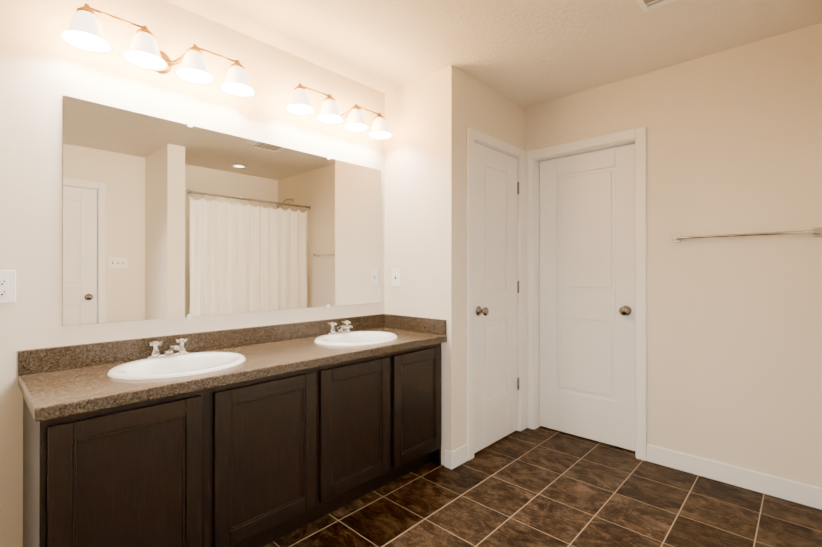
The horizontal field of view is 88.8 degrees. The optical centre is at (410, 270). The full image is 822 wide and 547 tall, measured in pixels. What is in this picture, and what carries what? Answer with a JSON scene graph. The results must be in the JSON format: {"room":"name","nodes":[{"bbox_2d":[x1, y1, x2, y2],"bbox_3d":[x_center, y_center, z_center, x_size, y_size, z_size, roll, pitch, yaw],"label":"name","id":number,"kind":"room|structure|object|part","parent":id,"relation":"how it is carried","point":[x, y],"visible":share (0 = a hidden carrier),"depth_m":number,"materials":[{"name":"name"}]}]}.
{"room":"bathroom","nodes":[
{"label":"bathroom","id":0,"kind":"room"},
{"bbox_2d":[0,0,384,546],"bbox_3d":[-0.829,-0.023,2.347,0.120,2.440,3.850,0,0,43],"label":"wall","id":1,"kind":"structure","parent":0,"point":[44,68],"depth_m":1.75,"materials":[{"name":"paint"}]},
{"bbox_2d":[0,270,15,302],"bbox_3d":[-1.501,0.060,1.540,0.008,0.122,0.076,0,0,43],"label":"electrical outlet","id":2,"kind":"object","parent":1,"relation":"attached to","point":[7,286],"visible":1,"depth_m":1.55,"materials":[{"name":"white plastic"}]},
{"bbox_2d":[59,3,255,97],"bbox_3d":[-1.063,-0.944,1.842,0.230,0.149,0.749,0,0,43],"label":"sconce","id":3,"kind":"object","parent":1,"relation":"attached to","point":[84,32],"visible":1,"depth_m":1.78,"materials":[{"name":"white glass"}]},
{"bbox_3d":[-1.240,-0.924,1.606,0.164,0.109,0.164,0,0,43],"label":"lamp shade","id":4,"kind":"part","parent":3,"relation":"part of","materials":[{"name":"white glass"}]},
{"bbox_3d":[-1.106,-0.924,1.748,0.164,0.109,0.164,0,0,43],"label":"lamp shade","id":5,"kind":"part","parent":3,"relation":"part of","materials":[{"name":"white glass"}]},
{"bbox_3d":[-0.972,-0.923,1.890,0.164,0.109,0.164,0,0,43],"label":"lamp shade","id":6,"kind":"part","parent":3,"relation":"part of","materials":[{"name":"white glass"}]},
{"bbox_3d":[-0.839,-0.923,2.032,0.164,0.109,0.164,0,0,43],"label":"lamp shade","id":7,"kind":"part","parent":3,"relation":"part of","materials":[{"name":"white glass"}]},
{"bbox_2d":[18,314,385,373],"bbox_3d":[-0.822,0.347,2.249,0.019,0.092,1.878,0,0,43],"label":"backsplash","id":8,"kind":"structure","parent":1,"relation":"attached to","point":[32,361],"depth_m":1.90,"materials":[{"name":"brown stone"}]},
{"bbox_2d":[63,95,380,325],"bbox_3d":[-0.794,-0.236,2.287,0.009,0.939,1.710,0,0,43],"label":"mirror","id":9,"kind":"object","parent":1,"relation":"attached to","point":[163,218],"visible":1,"depth_m":2.04,"materials":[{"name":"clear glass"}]},
{"bbox_2d":[285,83,391,139],"bbox_3d":[-0.426,-0.942,2.519,0.230,0.149,0.749,0,0,43],"label":"sconce","id":10,"kind":"object","parent":1,"relation":"attached to","point":[300,105],"visible":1,"depth_m":2.48,"materials":[{"name":"white glass"}]},
{"bbox_3d":[-0.602,-0.923,2.283,0.164,0.109,0.164,0,0,43],"label":"lamp shade","id":11,"kind":"part","parent":10,"relation":"part of","materials":[{"name":"white glass"}]},
{"bbox_3d":[-0.469,-0.922,2.425,0.164,0.109,0.164,0,0,43],"label":"lamp shade","id":12,"kind":"part","parent":10,"relation":"part of","materials":[{"name":"white glass"}]},
{"bbox_3d":[-0.335,-0.922,2.567,0.164,0.109,0.164,0,0,43],"label":"lamp shade","id":13,"kind":"part","parent":10,"relation":"part of","materials":[{"name":"white glass"}]},
{"bbox_3d":[-0.201,-0.922,2.709,0.164,0.109,0.164,0,0,43],"label":"lamp shade","id":14,"kind":"part","parent":10,"relation":"part of","materials":[{"name":"white glass"}]},
{"bbox_2d":[385,72,435,318],"bbox_3d":[0.027,-0.022,2.825,0.470,2.440,0.120,0,0,43],"label":"wall","id":15,"kind":"structure","parent":0,"point":[410,189],"depth_m":2.77,"materials":[{"name":"paint"}]},
{"bbox_2d":[392,268,399,285],"bbox_3d":[-0.108,0.048,2.859,0.076,0.122,0.016,0,0,43],"label":"light switch","id":16,"kind":"object","parent":15,"relation":"attached to","point":[395,276],"visible":1,"depth_m":2.85,"materials":[{"name":"white plastic"}]},
{"bbox_2d":[386,314,445,333],"bbox_3d":[0.017,0.348,2.736,0.534,0.092,0.019,0,0,43],"label":"backsplash","id":17,"kind":"structure","parent":15,"relation":"attached to","point":[400,322],"depth_m":2.70,"materials":[{"name":"brown stone"}]},
{"bbox_2d":[436,65,525,465],"bbox_3d":[0.519,-0.022,2.918,0.120,2.440,0.930,0,0,43],"label":"wall","id":18,"kind":"structure","parent":0,"point":[464,100],"depth_m":2.60,"materials":[{"name":"paint"}]},
{"bbox_2d":[445,449,452,468],"bbox_3d":[0.229,1.145,2.542,0.057,0.105,0.013,0,0,43],"label":"baseboard","id":19,"kind":"structure","parent":18,"relation":"attached to","point":[448,459],"depth_m":2.53,"materials":[{"name":"white paint"}]},
{"bbox_2d":[452,444,467,468],"bbox_3d":[0.301,1.145,2.587,0.013,0.105,0.152,0,0,43],"label":"baseboard","id":20,"kind":"structure","parent":18,"relation":"attached to","point":[460,455],"depth_m":2.58,"materials":[{"name":"white paint"}]},
{"bbox_2d":[474,142,518,452],"bbox_3d":[0.609,0.178,2.907,0.105,2.020,0.589,0,0,43],"label":"door","id":21,"kind":"structure","parent":18,"relation":"in","point":[495,295],"depth_m":2.90,"materials":[{"name":"white paint"}]},
{"bbox_3d":[0.468,0.268,2.732,0.070,0.066,0.066,0,0,43],"label":"knob","id":22,"kind":"part","parent":21,"relation":"part of","materials":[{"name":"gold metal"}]},
{"bbox_3d":[0.588,0.093,2.922,0.010,1.538,0.252,0,0,43],"label":"panel","id":23,"kind":"part","parent":21,"relation":"part of","materials":[{"name":"white paint"}]},
{"bbox_3d":[0.799,0.116,3.125,0.014,1.545,0.013,0,0,43],"label":"door hinge","id":24,"kind":"part","parent":21,"relation":"part of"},
{"bbox_2d":[165,0,821,107],"bbox_3d":[0.361,-1.270,1.229,3.390,0.050,3.850,0,0,43],"label":"ceiling","id":25,"kind":"structure","parent":0,"point":[527,53],"depth_m":2.21,"materials":[{"name":"beige paint"}]},
{"bbox_2d":[636,0,676,12],"bbox_3d":[1.119,-1.236,1.792,0.300,0.016,0.300,0,0,43],"label":"ceiling vent","id":26,"kind":"object","parent":25,"relation":"in","point":[647,5],"visible":1,"depth_m":1.94,"materials":[{"name":"white plastic"}]},
{"bbox_2d":[264,426,821,546],"bbox_3d":[0.361,1.220,1.223,3.390,0.050,3.850,0,0,43],"label":"floor","id":27,"kind":"structure","parent":0,"point":[541,486],"depth_m":2.11,"materials":[{"name":"tile"}]},
{"bbox_2d":[23,342,441,546],"bbox_3d":[-0.630,0.816,2.076,0.535,0.762,1.860,0,0,43],"label":"bathroom vanity","id":28,"kind":"object","parent":27,"relation":"on","point":[259,436],"depth_m":1.63,"materials":[{"name":"laminate"}]},
{"bbox_2d":[18,326,446,425],"bbox_3d":[-0.626,0.414,2.064,0.558,0.042,1.878,0,0,43],"label":"countertop","id":29,"kind":"structure","parent":28,"relation":"on","point":[51,395],"depth_m":1.55,"materials":[{"name":"brown stone"}]},
{"bbox_2d":[147,338,188,358],"bbox_3d":[-1.036,0.343,1.821,0.142,0.075,0.170,0,0,43],"label":"faucet","id":30,"kind":"object","parent":29,"relation":"on","point":[168,353],"depth_m":1.83,"materials":[{"name":"silver metal"}]},
{"bbox_2d":[94,346,265,385],"bbox_3d":[-0.947,0.452,1.736,0.424,0.146,0.504,0,0,43],"label":"sink","id":31,"kind":"object","parent":29,"relation":"in","point":[155,367],"depth_m":1.78,"materials":[{"name":"white ceramic"}]},
{"bbox_2d":[328,321,352,334],"bbox_3d":[-0.399,0.345,2.498,0.142,0.075,0.170,0,0,43],"label":"faucet","id":32,"kind":"object","parent":29,"relation":"on","point":[339,330],"depth_m":2.49,"materials":[{"name":"silver metal"}]},
{"bbox_2d":[302,326,413,349],"bbox_3d":[-0.309,0.454,2.413,0.424,0.146,0.504,0,0,43],"label":"sink","id":33,"kind":"object","parent":29,"relation":"in","point":[343,339],"depth_m":2.49,"materials":[{"name":"white ceramic"}]},
{"bbox_2d":[526,22,821,487],"bbox_3d":[1.855,-0.023,2.381,2.800,2.440,0.120,0,0,43],"label":"wall","id":34,"kind":"structure","parent":0,"point":[734,324],"depth_m":2.35,"materials":[{"name":"paint"}]},
{"bbox_2d":[467,126,646,460],"bbox_3d":[0.914,0.146,2.732,0.949,2.103,0.898,0,0,43],"label":"door frame","id":35,"kind":"structure","parent":34,"relation":"attached to","point":[638,135],"depth_m":2.92,"materials":[{"name":"white paint"}]},
{"bbox_2d":[540,144,635,450],"bbox_3d":[1.220,0.178,2.964,0.686,2.020,0.105,0,0,43],"label":"door","id":36,"kind":"structure","parent":34,"relation":"in","point":[587,296],"depth_m":2.96,"materials":[{"name":"white paint"}]},
{"bbox_3d":[1.237,0.093,2.982,0.358,1.538,0.010,0,0,43],"label":"panel","id":37,"kind":"part","parent":36,"relation":"part of","materials":[{"name":"white paint"}]},
{"bbox_3d":[1.406,0.268,2.764,0.066,0.066,0.070,0,0,43],"label":"knob","id":38,"kind":"part","parent":36,"relation":"part of","materials":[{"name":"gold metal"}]},
{"bbox_2d":[646,444,821,509],"bbox_3d":[1.842,1.144,2.300,0.991,0.105,0.013,0,0,43],"label":"baseboard","id":39,"kind":"structure","parent":34,"relation":"attached to","point":[797,492],"depth_m":2.32,"materials":[{"name":"white paint"}]},
{"bbox_2d":[672,227,821,242],"bbox_3d":[1.804,-0.191,2.299,0.644,0.048,0.070,0,0,43],"label":"towel rail","id":40,"kind":"object","parent":34,"relation":"attached to","point":[816,231],"visible":1,"depth_m":2.24,"materials":[{"name":"silver metal"}]}
]}

